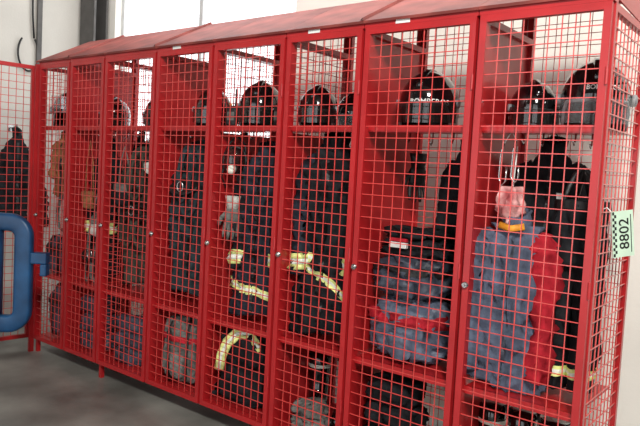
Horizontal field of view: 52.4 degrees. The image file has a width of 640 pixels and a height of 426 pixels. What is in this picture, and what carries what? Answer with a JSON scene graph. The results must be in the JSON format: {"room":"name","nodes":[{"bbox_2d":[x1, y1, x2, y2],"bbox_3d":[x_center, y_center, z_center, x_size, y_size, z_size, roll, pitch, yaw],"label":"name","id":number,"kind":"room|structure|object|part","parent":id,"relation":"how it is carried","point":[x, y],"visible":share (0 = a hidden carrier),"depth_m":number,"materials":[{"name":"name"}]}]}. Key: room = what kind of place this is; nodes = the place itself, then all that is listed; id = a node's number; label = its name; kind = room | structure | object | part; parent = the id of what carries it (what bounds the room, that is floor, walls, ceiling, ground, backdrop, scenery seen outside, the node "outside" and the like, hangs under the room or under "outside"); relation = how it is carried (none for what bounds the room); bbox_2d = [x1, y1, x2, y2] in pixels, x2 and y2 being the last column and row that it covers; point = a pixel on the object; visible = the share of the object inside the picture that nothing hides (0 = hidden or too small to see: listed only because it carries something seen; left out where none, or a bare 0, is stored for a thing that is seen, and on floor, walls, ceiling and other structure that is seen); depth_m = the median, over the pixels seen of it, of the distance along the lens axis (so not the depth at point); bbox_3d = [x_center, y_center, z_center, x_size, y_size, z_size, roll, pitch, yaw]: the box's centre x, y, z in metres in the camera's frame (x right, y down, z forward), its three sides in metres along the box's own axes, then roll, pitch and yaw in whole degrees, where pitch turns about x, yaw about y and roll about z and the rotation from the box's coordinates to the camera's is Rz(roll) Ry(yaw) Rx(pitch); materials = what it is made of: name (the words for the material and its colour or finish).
{"room":"emergency services station","nodes":[
{"label":"emergency services station","id":0,"kind":"room"},
{"bbox_2d":[0,0,80,315],"bbox_3d":[-4.343,-1.030,3.309,0.150,4.000,7.000,6,5,38],"label":"wall","id":1,"kind":"structure","parent":0,"point":[61,18],"depth_m":5.53,"materials":[{"name":"white paint"}]},
{"bbox_2d":[8,124,16,130],"bbox_3d":[-2.546,-0.708,5.401,0.115,0.061,0.040,6,5,38],"label":"wall hook","id":2,"kind":"object","parent":1,"relation":"attached to","point":[9,126],"visible":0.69,"depth_m":5.42,"materials":[{"name":"silver metal"}]},
{"bbox_2d":[0,126,49,226],"bbox_3d":[-2.527,-0.307,5.391,0.544,0.851,0.177,0,5,-39],"label":"jacket","id":3,"kind":"object","parent":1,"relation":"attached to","point":[14,186],"visible":0.53,"depth_m":5.33,"materials":[{"name":"fabric"}]},
{"bbox_2d":[17,0,36,71],"bbox_3d":[-2.420,-2.080,5.437,0.016,1.776,0.193,6,5,38],"label":"cable","id":4,"kind":"object","parent":1,"relation":"attached to","point":[33,27],"visible":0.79,"depth_m":5.48,"materials":[{"name":"black rubber"}]},
{"bbox_2d":[36,0,42,63],"bbox_3d":[-2.419,-1.073,5.573,0.020,4.000,0.040,6,5,38],"label":"trim","id":5,"kind":"structure","parent":1,"relation":"attached to","point":[39,2],"depth_m":5.53,"materials":[{"name":"metal"}]},
{"bbox_2d":[0,315,442,425],"bbox_3d":[-0.707,1.407,0.466,9.450,0.100,7.000,6,5,38],"label":"floor","id":6,"kind":"structure","parent":0,"point":[50,386],"depth_m":3.88,"materials":[{"name":"concrete"}]},
{"bbox_2d":[0,212,49,331],"bbox_3d":[-2.471,0.497,4.038,1.554,1.054,0.507,3,4,0],"label":"crowd barrier","id":7,"kind":"object","parent":6,"relation":"on","point":[25,257],"visible":1,"depth_m":4.00,"materials":[{"name":"blue plastic"}]},
{"bbox_3d":[-2.511,0.339,4.028,1.458,0.743,0.065,3,4,0],"label":"frame","id":8,"kind":"part","parent":7,"relation":"part of","materials":[{"name":"blue plastic"}]},
{"bbox_3d":[-1.734,0.316,4.023,0.100,0.145,0.060,3,4,0],"label":"hook arm","id":9,"kind":"part","parent":7,"relation":"part of","materials":[{"name":"blue plastic"}]},
{"bbox_2d":[33,35,132,350],"bbox_3d":[-1.724,-0.136,4.742,0.435,2.314,0.566,6,5,38],"label":"locker","id":10,"kind":"object","parent":6,"relation":"on","point":[61,60],"depth_m":4.59,"materials":[{"name":"red metal"}]},
{"bbox_2d":[0,60,39,351],"bbox_3d":[-2.230,-0.024,4.524,0.076,2.065,0.486,7,5,44],"label":"gate","id":11,"kind":"object","parent":10,"relation":"attached to","point":[34,83],"visible":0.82,"depth_m":4.62,"materials":[{"name":"red metal"}]},
{"bbox_3d":[-2.053,-0.024,4.668,0.026,2.065,0.032,7,5,44],"label":"post","id":12,"kind":"part","parent":11,"relation":"part of","materials":[{"name":"red metal"}]},
{"bbox_3d":[-1.760,0.896,4.810,0.355,0.004,0.448,6,5,38],"label":"panel","id":13,"kind":"part","parent":10,"relation":"part of","materials":[{"name":"red paint"}]},
{"bbox_3d":[-1.873,-0.051,4.543,0.391,1.955,0.026,6,5,38],"label":"door","id":14,"kind":"part","parent":10,"relation":"part of","materials":[{"name":"red paint"}]},
{"bbox_2d":[45,271,60,280],"bbox_3d":[-1.742,0.450,4.774,0.351,0.030,0.458,6,5,38],"label":"shelf","id":15,"kind":"object","parent":10,"relation":"attached to","point":[52,274],"depth_m":4.59,"materials":[{"name":"red metal"}]},
{"bbox_2d":[46,235,61,272],"bbox_3d":[-1.864,0.296,4.697,0.241,0.269,0.211,5,4,28],"label":"bag","id":16,"kind":"object","parent":10,"relation":"on","point":[52,244],"visible":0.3,"depth_m":4.62,"materials":[{"name":"fabric"}]},
{"bbox_2d":[44,127,64,129],"bbox_3d":[-1.685,-0.596,4.706,0.351,0.030,0.458,6,5,38],"label":"shelf","id":17,"kind":"object","parent":10,"relation":"attached to","point":[45,128],"depth_m":4.55,"materials":[{"name":"red metal"}]},
{"bbox_2d":[49,283,60,335],"bbox_3d":[-1.823,0.693,4.702,0.266,0.399,0.236,5,4,26],"label":"rucksack","id":18,"kind":"object","parent":10,"relation":"on","point":[58,289],"visible":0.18,"depth_m":4.64,"materials":[{"name":"fabric"}]},
{"bbox_2d":[48,130,64,197],"bbox_3d":[-1.832,-0.359,4.658,0.239,0.529,0.134,5,4,26],"label":"jacket","id":19,"kind":"object","parent":10,"relation":"hanging from","point":[62,151],"visible":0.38,"depth_m":4.65,"materials":[{"name":"brown fabric"}]},
{"bbox_2d":[50,92,65,125],"bbox_3d":[-1.787,-0.742,4.643,0.277,0.263,0.267,5,4,28],"label":"helmet","id":20,"kind":"object","parent":10,"relation":"on","point":[53,107],"visible":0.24,"depth_m":4.55,"materials":[{"name":"white plastic"}]},
{"bbox_3d":[-1.820,-0.023,4.614,0.126,0.327,0.064,4,4,18],"label":"rope coil","id":21,"kind":"part","parent":10,"relation":"part of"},
{"bbox_2d":[63,32,156,362],"bbox_3d":[-1.397,-0.094,4.483,0.401,2.300,0.566,6,5,38],"label":"locker","id":22,"kind":"object","parent":6,"relation":"on","point":[87,81],"visible":0.55,"depth_m":4.41,"materials":[{"name":"red metal"}]},
{"bbox_3d":[-1.557,-0.018,4.292,0.387,1.955,0.026,6,5,38],"label":"door","id":23,"kind":"part","parent":22,"relation":"part of","materials":[{"name":"red paint"}]},
{"bbox_2d":[81,140,95,208],"bbox_3d":[-1.552,-0.260,4.384,0.106,0.469,0.067,5,4,23],"label":"pouch","id":24,"kind":"object","parent":22,"relation":"hanging from","point":[91,193],"visible":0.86,"depth_m":4.37,"materials":[{"name":"brown fabric"}]},
{"bbox_2d":[81,212,96,282],"bbox_3d":[-1.540,0.233,4.416,0.196,0.481,0.083,5,4,23],"label":"harness","id":25,"kind":"object","parent":22,"relation":"hanging from","point":[91,260],"visible":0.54,"depth_m":4.41,"materials":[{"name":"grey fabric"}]},
{"bbox_3d":[-1.444,0.929,4.559,0.351,0.004,0.448,6,5,38],"label":"panel","id":26,"kind":"part","parent":22,"relation":"part of","materials":[{"name":"red paint"}]},
{"bbox_2d":[89,195,96,236],"bbox_3d":[-1.478,-0.006,4.336,0.118,0.330,0.074,5,4,23],"label":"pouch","id":27,"kind":"object","parent":22,"relation":"hanging from","point":[92,229],"visible":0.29,"depth_m":4.33,"materials":[{"name":"fabric"}]},
{"bbox_2d":[71,275,122,289],"bbox_3d":[-1.426,0.484,4.523,0.347,0.030,0.458,6,5,38],"label":"shelf","id":28,"kind":"object","parent":22,"relation":"attached to","point":[89,284],"depth_m":4.42,"materials":[{"name":"red metal"}]},
{"bbox_2d":[79,294,121,349],"bbox_3d":[-1.495,0.739,4.462,0.318,0.373,0.231,5,4,26],"label":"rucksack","id":29,"kind":"object","parent":22,"relation":"on","point":[85,320],"visible":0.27,"depth_m":4.40,"materials":[{"name":"fabric"}]},
{"bbox_3d":[-1.545,-0.036,4.618,0.006,1.908,0.448,6,5,38],"label":"panel","id":30,"kind":"part","parent":22,"relation":"part of","materials":[{"name":"red paint"}]},
{"bbox_2d":[86,138,124,277],"bbox_3d":[-1.480,-0.042,4.480,0.284,0.986,0.165,5,4,23],"label":"jacket","id":31,"kind":"object","parent":22,"relation":"hanging from","point":[113,144],"visible":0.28,"depth_m":4.45,"materials":[{"name":"fabric"}]},
{"bbox_2d":[76,127,148,131],"bbox_3d":[-1.369,-0.563,4.455,0.347,0.030,0.458,6,5,38],"label":"shelf","id":32,"kind":"object","parent":22,"relation":"attached to","point":[91,129],"depth_m":4.34,"materials":[{"name":"red metal"}]},
{"bbox_2d":[98,97,130,125],"bbox_3d":[-1.391,-0.682,4.421,0.217,0.213,0.248,4,4,8],"label":"helmet","id":33,"kind":"object","parent":22,"relation":"on","point":[120,123],"visible":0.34,"depth_m":4.35,"materials":[{"name":"black plastic"}]},
{"bbox_2d":[129,131,144,156],"bbox_3d":[-1.258,-0.085,4.484,0.185,0.987,0.141,5,4,23],"label":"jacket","id":34,"kind":"object","parent":22,"relation":"hanging from","point":[138,139],"visible":0.04,"depth_m":4.45,"materials":[{"name":"fabric"}]},
{"bbox_2d":[96,22,211,381],"bbox_3d":[-1.036,-0.063,4.195,0.520,2.314,0.566,6,5,38],"label":"locker","id":35,"kind":"object","parent":6,"relation":"on","point":[144,48],"visible":0.48,"depth_m":4.07,"materials":[{"name":"red metal"}]},
{"bbox_2d":[113,146,132,206],"bbox_3d":[-1.248,-0.237,4.141,0.125,0.390,0.076,5,4,23],"label":"pouch","id":36,"kind":"object","parent":35,"relation":"hanging from","point":[116,188],"visible":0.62,"depth_m":4.12,"materials":[{"name":"fabric"}]},
{"bbox_3d":[-1.083,0.967,4.272,0.470,0.004,0.448,6,5,38],"label":"panel","id":37,"kind":"part","parent":35,"relation":"part of","materials":[{"name":"red paint"}]},
{"bbox_2d":[105,285,143,303],"bbox_3d":[-1.065,0.522,4.236,0.466,0.030,0.458,6,5,38],"label":"shelf","id":38,"kind":"object","parent":35,"relation":"attached to","point":[138,288],"depth_m":4.14,"materials":[{"name":"red metal"}]},
{"bbox_3d":[-1.196,0.020,4.005,0.506,1.955,0.026,6,5,38],"label":"door","id":39,"kind":"part","parent":35,"relation":"part of","materials":[{"name":"red paint"}]},
{"bbox_2d":[111,314,142,365],"bbox_3d":[-1.190,0.806,4.163,0.328,0.311,0.154,5,4,26],"label":"rucksack","id":40,"kind":"object","parent":35,"relation":"on","point":[124,317],"visible":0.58,"depth_m":4.12,"materials":[{"name":"fabric"}]},
{"bbox_3d":[-1.038,-0.009,4.200,0.518,2.205,0.524,6,5,38],"label":"frame","id":41,"kind":"part","parent":35,"relation":"part of","materials":[{"name":"red paint"}]},
{"bbox_2d":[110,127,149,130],"bbox_3d":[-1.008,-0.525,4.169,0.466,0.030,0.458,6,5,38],"label":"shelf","id":42,"kind":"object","parent":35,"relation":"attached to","point":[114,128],"depth_m":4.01,"materials":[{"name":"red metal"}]},
{"bbox_2d":[117,147,146,248],"bbox_3d":[-1.158,-0.097,4.079,0.276,0.639,0.084,5,4,26],"label":"harness","id":43,"kind":"object","parent":35,"relation":"hanging from","point":[141,205],"visible":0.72,"depth_m":4.07,"materials":[{"name":"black fabric"}]},
{"bbox_2d":[116,139,148,285],"bbox_3d":[-1.143,0.002,4.192,0.358,0.959,0.190,5,4,23],"label":"jacket","id":44,"kind":"object","parent":35,"relation":"hanging from","point":[139,231],"visible":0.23,"depth_m":4.17,"materials":[{"name":"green fabric"}]},
{"bbox_2d":[143,101,150,125],"bbox_3d":[-1.016,-0.636,4.124,0.204,0.200,0.233,4,4,8],"label":"helmet","id":45,"kind":"object","parent":35,"relation":"on","point":[145,122],"visible":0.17,"depth_m":4.04,"materials":[{"name":"black plastic"}]},
{"bbox_2d":[144,141,149,172],"bbox_3d":[-1.014,-0.368,3.947,0.096,0.267,0.059,5,4,23],"label":"pouch","id":46,"kind":"object","parent":35,"relation":"hanging from","point":[147,157],"visible":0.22,"depth_m":3.94,"materials":[{"name":"fabric"}]},
{"bbox_2d":[145,16,277,403],"bbox_3d":[-0.642,-0.015,3.883,0.485,2.300,0.566,6,5,38],"label":"locker","id":47,"kind":"object","parent":6,"relation":"on","point":[180,81],"visible":0.52,"depth_m":3.80,"materials":[{"name":"red metal"}]},
{"bbox_3d":[-0.689,1.008,3.960,0.435,0.004,0.448,6,5,38],"label":"panel","id":48,"kind":"part","parent":47,"relation":"part of","materials":[{"name":"red paint"}]},
{"bbox_2d":[155,296,198,318],"bbox_3d":[-0.671,0.563,3.924,0.431,0.030,0.458,6,5,38],"label":"shelf","id":49,"kind":"object","parent":47,"relation":"attached to","point":[165,304],"depth_m":3.86,"materials":[{"name":"red metal"}]},
{"bbox_3d":[-0.802,0.062,3.692,0.471,1.955,0.026,6,5,38],"label":"door","id":50,"kind":"part","parent":47,"relation":"part of","materials":[{"name":"red paint"}]},
{"bbox_2d":[163,313,197,383],"bbox_3d":[-0.787,0.794,3.879,0.321,0.416,0.260,5,4,26],"label":"rucksack","id":51,"kind":"object","parent":47,"relation":"on","point":[190,327],"visible":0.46,"depth_m":3.78,"materials":[{"name":"grey fabric"}]},
{"bbox_3d":[-0.823,0.040,4.045,0.006,1.908,0.448,6,5,38],"label":"panel","id":52,"kind":"part","parent":47,"relation":"part of","materials":[{"name":"red paint"}]},
{"bbox_2d":[169,145,198,218],"bbox_3d":[-0.792,-0.184,3.785,0.196,0.429,0.083,5,4,23],"label":"harness","id":53,"kind":"object","parent":47,"relation":"hanging from","point":[190,156],"visible":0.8,"depth_m":3.77,"materials":[{"name":"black fabric"}]},
{"bbox_2d":[165,136,204,296],"bbox_3d":[-0.738,0.022,3.863,0.377,0.958,0.201,5,4,23],"label":"jacket","id":54,"kind":"object","parent":47,"relation":"hanging from","point":[197,159],"visible":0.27,"depth_m":3.83,"materials":[{"name":"blue fabric"}]},
{"bbox_2d":[192,90,229,125],"bbox_3d":[-0.608,-0.603,3.723,0.235,0.230,0.268,4,4,8],"label":"helmet","id":55,"kind":"object","parent":47,"relation":"on","point":[199,111],"visible":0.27,"depth_m":3.63,"materials":[{"name":"black plastic"}]},
{"bbox_2d":[162,127,268,132],"bbox_3d":[-0.615,-0.483,3.856,0.431,0.030,0.458,6,5,38],"label":"shelf","id":56,"kind":"object","parent":47,"relation":"attached to","point":[173,129],"depth_m":3.77,"materials":[{"name":"red metal"}]},
{"bbox_2d":[212,381,219,395],"bbox_3d":[-0.580,0.842,3.781,0.148,0.354,0.290,4,4,8],"label":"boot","id":57,"kind":"object","parent":47,"relation":"on","point":[214,391],"visible":0.1,"depth_m":3.67,"materials":[{"name":"rubber"}]},
{"bbox_2d":[199,6,347,425],"bbox_3d":[-0.250,0.026,3.572,0.516,2.300,0.566,6,5,38],"label":"locker","id":58,"kind":"object","parent":6,"relation":"on","point":[219,296],"visible":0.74,"depth_m":3.47,"materials":[{"name":"red metal"}]},
{"bbox_2d":[217,188,239,239],"bbox_3d":[-0.492,0.005,3.533,0.128,0.281,0.054,4,4,13],"label":"glove","id":59,"kind":"object","parent":58,"relation":"hanging from","point":[229,198],"visible":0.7,"depth_m":3.52,"materials":[{"name":"grey fabric"}]},
{"bbox_2d":[226,89,237,125],"bbox_3d":[-0.474,-0.572,3.522,0.060,0.200,0.042,4,4,18],"label":"radio","id":60,"kind":"object","parent":58,"relation":"on","point":[233,110],"visible":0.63,"depth_m":3.51,"materials":[{"name":"black plastic"}]},
{"bbox_2d":[227,112,233,119],"bbox_3d":[-0.482,-0.523,3.506,0.040,0.045,0.004,4,4,18],"label":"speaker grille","id":61,"kind":"object","parent":60,"relation":"attached to","point":[228,113],"depth_m":3.50,"materials":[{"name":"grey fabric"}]},
{"bbox_2d":[221,134,247,187],"bbox_3d":[-0.466,-0.278,3.503,0.172,0.297,0.115,4,4,8],"label":"mask","id":62,"kind":"object","parent":58,"relation":"attached to","point":[231,148],"visible":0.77,"depth_m":3.49,"materials":[{"name":"black rubber"}]},
{"bbox_3d":[-0.297,1.050,3.648,0.466,0.004,0.448,6,5,38],"label":"panel","id":63,"kind":"part","parent":58,"relation":"part of","materials":[{"name":"red paint"}]},
{"bbox_2d":[211,314,266,337],"bbox_3d":[-0.279,0.604,3.612,0.462,0.030,0.458,6,5,38],"label":"shelf","id":64,"kind":"object","parent":58,"relation":"attached to","point":[217,316],"depth_m":3.51,"materials":[{"name":"red metal"}]},
{"bbox_2d":[215,328,265,407],"bbox_3d":[-0.375,0.825,3.599,0.378,0.434,0.281,5,4,28],"label":"jacket","id":65,"kind":"object","parent":58,"relation":"on","point":[255,375],"visible":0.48,"depth_m":3.50,"materials":[{"name":"dark fabric"},{"name":"yellow reflective tape"}]},
{"bbox_3d":[-0.410,0.103,3.381,0.502,1.955,0.026,6,5,38],"label":"door","id":66,"kind":"part","parent":58,"relation":"part of","materials":[{"name":"red paint"}]},
{"bbox_3d":[-0.440,0.081,3.741,0.012,1.908,0.448,6,5,38],"label":"panel","id":67,"kind":"part","parent":58,"relation":"part of","materials":[{"name":"red paint"}]},
{"bbox_2d":[226,137,275,316],"bbox_3d":[-0.310,0.083,3.534,0.426,0.990,0.235,5,4,26],"label":"jacket","id":68,"kind":"object","parent":58,"relation":"hanging from","point":[262,229],"visible":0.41,"depth_m":3.47,"materials":[{"name":"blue fabric"}]},
{"bbox_2d":[237,80,277,124],"bbox_3d":[-0.319,-0.592,3.557,0.268,0.263,0.306,4,4,8],"label":"helmet","id":69,"kind":"object","parent":58,"relation":"on","point":[261,100],"visible":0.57,"depth_m":3.44,"materials":[{"name":"black plastic"}]},
{"bbox_2d":[219,125,329,132],"bbox_3d":[-0.223,-0.442,3.545,0.462,0.030,0.458,6,5,38],"label":"shelf","id":70,"kind":"object","parent":58,"relation":"attached to","point":[245,129],"depth_m":3.38,"materials":[{"name":"red metal"}]},
{"bbox_2d":[274,105,277,124],"bbox_3d":[-0.206,-0.546,3.347,0.042,0.200,0.060,0,5,-41],"label":"radio","id":71,"kind":"object","parent":58,"relation":"on","point":[276,106],"visible":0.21,"depth_m":3.35,"materials":[{"name":"black plastic"}]},
{"bbox_2d":[268,0,421,425],"bbox_3d":[0.131,0.059,3.269,0.456,2.314,0.566,6,5,38],"label":"locker","id":72,"kind":"object","parent":6,"relation":"on","point":[290,360],"visible":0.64,"depth_m":3.15,"materials":[{"name":"red metal"}]},
{"bbox_3d":[0.084,1.090,3.346,0.406,0.004,0.448,6,5,38],"label":"panel","id":73,"kind":"part","parent":72,"relation":"part of","materials":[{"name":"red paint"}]},
{"bbox_2d":[290,397,327,425],"bbox_3d":[-0.049,1.007,3.268,0.205,0.148,0.169,5,4,26],"label":"crumpled cloth","id":74,"kind":"object","parent":72,"relation":"on","point":[301,401],"visible":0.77,"depth_m":3.23,"materials":[{"name":"grey fabric"}]},
{"bbox_2d":[280,333,339,357],"bbox_3d":[0.102,0.644,3.310,0.402,0.030,0.458,6,5,38],"label":"shelf","id":75,"kind":"object","parent":72,"relation":"attached to","point":[329,337],"depth_m":3.20,"materials":[{"name":"red metal"}]},
{"bbox_3d":[-0.036,0.123,3.420,0.012,1.908,0.448,6,5,38],"label":"panel","id":76,"kind":"part","parent":72,"relation":"part of","materials":[{"name":"red paint"}]},
{"bbox_3d":[-0.029,0.143,3.078,0.442,1.955,0.026,6,5,38],"label":"door","id":77,"kind":"part","parent":72,"relation":"part of","materials":[{"name":"red paint"}]},
{"bbox_2d":[296,85,338,124],"bbox_3d":[-0.005,-0.528,3.225,0.214,0.210,0.245,4,4,18],"label":"helmet","id":78,"kind":"object","parent":72,"relation":"on","point":[318,88],"visible":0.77,"depth_m":3.13,"materials":[{"name":"black plastic"}]},
{"bbox_2d":[287,132,351,334],"bbox_3d":[0.060,0.095,3.240,0.459,1.047,0.236,5,4,26],"label":"jacket","id":79,"kind":"object","parent":72,"relation":"on","point":[331,141],"visible":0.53,"depth_m":3.18,"materials":[{"name":"fabric"}]},
{"bbox_2d":[307,350,331,403],"bbox_3d":[-0.024,0.896,3.414,0.148,0.354,0.290,4,4,13],"label":"boot","id":80,"kind":"object","parent":72,"relation":"on","point":[319,365],"visible":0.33,"depth_m":3.44,"materials":[{"name":"rubber"}]},
{"bbox_2d":[291,125,351,132],"bbox_3d":[0.158,-0.402,3.242,0.402,0.030,0.458,6,5,38],"label":"shelf","id":81,"kind":"object","parent":72,"relation":"attached to","point":[293,129],"depth_m":3.07,"materials":[{"name":"red metal"}]},
{"bbox_2d":[330,358,338,425],"bbox_3d":[0.125,0.910,3.319,0.148,0.354,0.290,4,4,18],"label":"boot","id":82,"kind":"object","parent":72,"relation":"on","point":[332,421],"visible":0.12,"depth_m":3.24,"materials":[{"name":"rubber"}]},
{"bbox_2d":[338,93,353,124],"bbox_3d":[0.187,-0.524,3.391,0.233,0.200,0.204,1,4,-27],"label":"helmet","id":83,"kind":"object","parent":72,"relation":"on","point":[350,98],"visible":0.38,"depth_m":3.33,"materials":[{"name":"black plastic"}]},
{"bbox_2d":[343,0,528,425],"bbox_3d":[0.521,0.107,2.959,0.540,2.300,0.566,6,5,38],"label":"locker","id":84,"kind":"object","parent":6,"relation":"on","point":[386,146],"visible":0.72,"depth_m":2.87,"materials":[{"name":"red metal"}]},
{"bbox_3d":[0.319,0.160,3.138,0.006,1.908,0.448,6,5,38],"label":"panel","id":85,"kind":"part","parent":84,"relation":"part of","materials":[{"name":"red paint"}]},
{"bbox_2d":[362,371,427,425],"bbox_3d":[0.346,0.930,3.025,0.312,0.375,0.268,6,5,38],"label":"jacket","id":86,"kind":"object","parent":84,"relation":"on","point":[376,382],"visible":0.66,"depth_m":2.95,"materials":[{"name":"fabric"}]},
{"bbox_2d":[355,349,446,386],"bbox_3d":[0.492,0.685,3.000,0.486,0.030,0.458,6,5,38],"label":"shelf","id":87,"kind":"object","parent":84,"relation":"attached to","point":[430,374],"depth_m":2.87,"materials":[{"name":"red metal"}]},
{"bbox_2d":[366,294,450,363],"bbox_3d":[0.431,0.519,2.969,0.449,0.295,0.337,6,5,38],"label":"duffel bag","id":88,"kind":"object","parent":84,"relation":"on","point":[433,326],"visible":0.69,"depth_m":2.85,"materials":[{"name":"fabric"}]},
{"bbox_2d":[372,254,453,299],"bbox_3d":[0.437,0.286,2.962,0.404,0.201,0.330,6,4,34],"label":"duffel bag","id":89,"kind":"object","parent":88,"relation":"on","point":[437,266],"visible":0.68,"depth_m":2.85,"materials":[{"name":"fabric"}]},
{"bbox_2d":[380,225,454,259],"bbox_3d":[0.448,0.131,2.965,0.370,0.132,0.279,6,5,38],"label":"jacket","id":90,"kind":"object","parent":89,"relation":"on","point":[438,254],"visible":0.84,"depth_m":2.88,"materials":[{"name":"fabric"}]},
{"bbox_2d":[402,145,426,202],"bbox_3d":[0.461,-0.191,3.167,0.128,0.281,0.054,2,4,-12],"label":"glove","id":91,"kind":"object","parent":84,"relation":"hanging from","point":[420,169],"visible":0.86,"depth_m":3.15,"materials":[{"name":"black fabric"}]},
{"bbox_2d":[368,125,462,133],"bbox_3d":[0.549,-0.361,2.932,0.486,0.030,0.458,6,5,38],"label":"shelf","id":92,"kind":"object","parent":84,"relation":"attached to","point":[371,130],"depth_m":2.78,"materials":[{"name":"red metal"}]},
{"bbox_2d":[395,69,460,124],"bbox_3d":[0.500,-0.516,2.964,0.300,0.276,0.332,5,4,30],"label":"helmet","id":93,"kind":"object","parent":84,"relation":"on","point":[436,107],"visible":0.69,"depth_m":2.84,"materials":[{"name":"glossy black plastic"},{"name":"white lettering paint"}]},
{"bbox_2d":[435,141,461,301],"bbox_3d":[0.665,0.072,3.023,0.280,0.910,0.154,6,5,38],"label":"jacket","id":94,"kind":"object","parent":84,"relation":"hanging from","point":[441,206],"visible":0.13,"depth_m":3.03,"materials":[{"name":"fabric"}]},
{"bbox_2d":[453,0,639,425],"bbox_3d":[0.927,0.150,2.636,0.498,2.300,0.566,6,5,38],"label":"locker","id":95,"kind":"object","parent":6,"relation":"on","point":[506,56],"visible":0.82,"depth_m":2.49,"materials":[{"name":"red metal"}]},
{"bbox_2d":[478,399,509,425],"bbox_3d":[0.715,0.979,2.748,0.148,0.354,0.290,4,4,18],"label":"boot","id":96,"kind":"object","parent":95,"relation":"on","point":[489,415],"visible":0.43,"depth_m":2.77,"materials":[{"name":"rubber"}]},
{"bbox_3d":[0.742,0.205,2.802,0.006,1.908,0.448,6,5,38],"label":"panel","id":97,"kind":"part","parent":95,"relation":"part of","materials":[{"name":"red paint"}]},
{"bbox_2d":[498,133,519,185],"bbox_3d":[0.761,-0.217,2.598,0.088,0.226,0.027,6,5,38],"label":"hook","id":98,"kind":"object","parent":95,"relation":"hanging from","point":[510,133],"visible":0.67,"depth_m":2.60,"materials":[{"name":"silver metal"}]},
{"bbox_2d":[495,146,530,221],"bbox_3d":[0.770,-0.109,2.611,0.112,0.317,0.124,2,4,-13],"label":"cloth bundle","id":99,"kind":"object","parent":95,"relation":"hanging from","point":[517,198],"visible":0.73,"depth_m":2.58,"materials":[{"name":"pink fabric"}]},
{"bbox_2d":[466,209,564,396],"bbox_3d":[0.771,0.334,2.634,0.425,0.750,0.189,6,4,34],"label":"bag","id":100,"kind":"object","parent":95,"relation":"on","point":[515,225],"visible":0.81,"depth_m":2.56,"materials":[{"name":"blue fabric"}]},
{"bbox_2d":[505,405,540,425],"bbox_3d":[0.813,0.989,2.669,0.148,0.354,0.290,5,4,23],"label":"boot","id":101,"kind":"object","parent":95,"relation":"on","point":[525,414],"visible":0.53,"depth_m":2.70,"materials":[{"name":"rubber"}]},
{"bbox_2d":[507,80,559,124],"bbox_3d":[0.896,-0.451,2.732,0.220,0.215,0.251,3,4,3],"label":"helmet","id":102,"kind":"object","parent":95,"relation":"on","point":[525,91],"visible":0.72,"depth_m":2.64,"materials":[{"name":"black plastic"},{"name":"dark gray plastic"}]},
{"bbox_2d":[464,378,607,421],"bbox_3d":[0.899,0.728,2.677,0.444,0.030,0.458,6,5,38],"label":"shelf","id":103,"kind":"object","parent":95,"relation":"attached to","point":[566,396],"depth_m":2.54,"materials":[{"name":"red metal"}]},
{"bbox_2d":[510,134,589,234],"bbox_3d":[0.971,0.073,2.797,0.352,0.849,0.165,5,4,28],"label":"jacket","id":104,"kind":"object","parent":95,"relation":"hanging from","point":[559,146],"visible":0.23,"depth_m":2.76,"materials":[{"name":"fabric"}]},
{"bbox_2d":[537,413,570,425],"bbox_3d":[0.925,1.002,2.558,0.148,0.354,0.290,4,4,13],"label":"boot","id":105,"kind":"object","parent":95,"relation":"on","point":[550,421],"visible":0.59,"depth_m":2.63,"materials":[{"name":"rubber"}]},
{"bbox_2d":[482,125,628,135],"bbox_3d":[0.955,-0.318,2.609,0.444,0.030,0.458,6,5,38],"label":"shelf","id":106,"kind":"object","parent":95,"relation":"attached to","point":[486,131],"depth_m":2.46,"materials":[{"name":"red metal"}]},
{"bbox_2d":[544,165,611,394],"bbox_3d":[0.995,0.252,2.534,0.243,0.880,0.155,5,4,30],"label":"trousers","id":107,"kind":"object","parent":95,"relation":"hanging from","point":[566,230],"visible":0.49,"depth_m":2.50,"materials":[{"name":"fabric"}]},
{"bbox_3d":[0.944,0.409,2.576,0.136,0.557,0.144,5,4,30],"label":"leg","id":108,"kind":"part","parent":107,"relation":"part of","materials":[{"name":"fabric"}]},
{"bbox_3d":[1.034,0.417,2.521,0.134,0.556,0.129,2,4,-16],"label":"leg","id":109,"kind":"part","parent":107,"relation":"part of","materials":[{"name":"fabric"}]},
{"bbox_2d":[555,58,637,135],"bbox_3d":[1.102,-0.470,2.602,0.301,0.296,0.344,4,4,18],"label":"helmet","id":110,"kind":"object","parent":95,"relation":"on","point":[577,90],"visible":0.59,"depth_m":2.54,"materials":[{"name":"hard black plastic"},{"name":"clear plastic visor"},{"name":"white lettering"}]},
{"bbox_2d":[604,207,633,257],"bbox_3d":[1.103,0.074,2.383,0.125,0.185,0.032,3,4,1],"label":"number tag","id":111,"kind":"object","parent":95,"relation":"attached to","point":[622,227],"visible":0.99,"depth_m":2.38,"materials":[{"name":"plastic"}]},
{"bbox_2d":[108,0,639,425],"bbox_3d":[1.572,-0.703,3.176,9.600,4.000,0.150,6,5,38],"label":"wall","id":112,"kind":"structure","parent":0,"point":[628,410],"depth_m":3.33,"materials":[{"name":"white paint"}]},
{"bbox_2d":[79,0,108,44],"bbox_3d":[-2.051,-1.071,5.843,0.220,4.000,0.140,6,5,38],"label":"trim","id":113,"kind":"structure","parent":112,"relation":"attached to","point":[93,13],"depth_m":5.78,"materials":[{"name":"metal"}]},
{"bbox_2d":[120,0,205,142],"bbox_3d":[-0.948,-1.494,5.166,2.110,1.950,0.030,6,5,38],"label":"window","id":114,"kind":"structure","parent":112,"relation":"in","point":[202,10],"depth_m":5.77,"materials":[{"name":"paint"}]}
]}

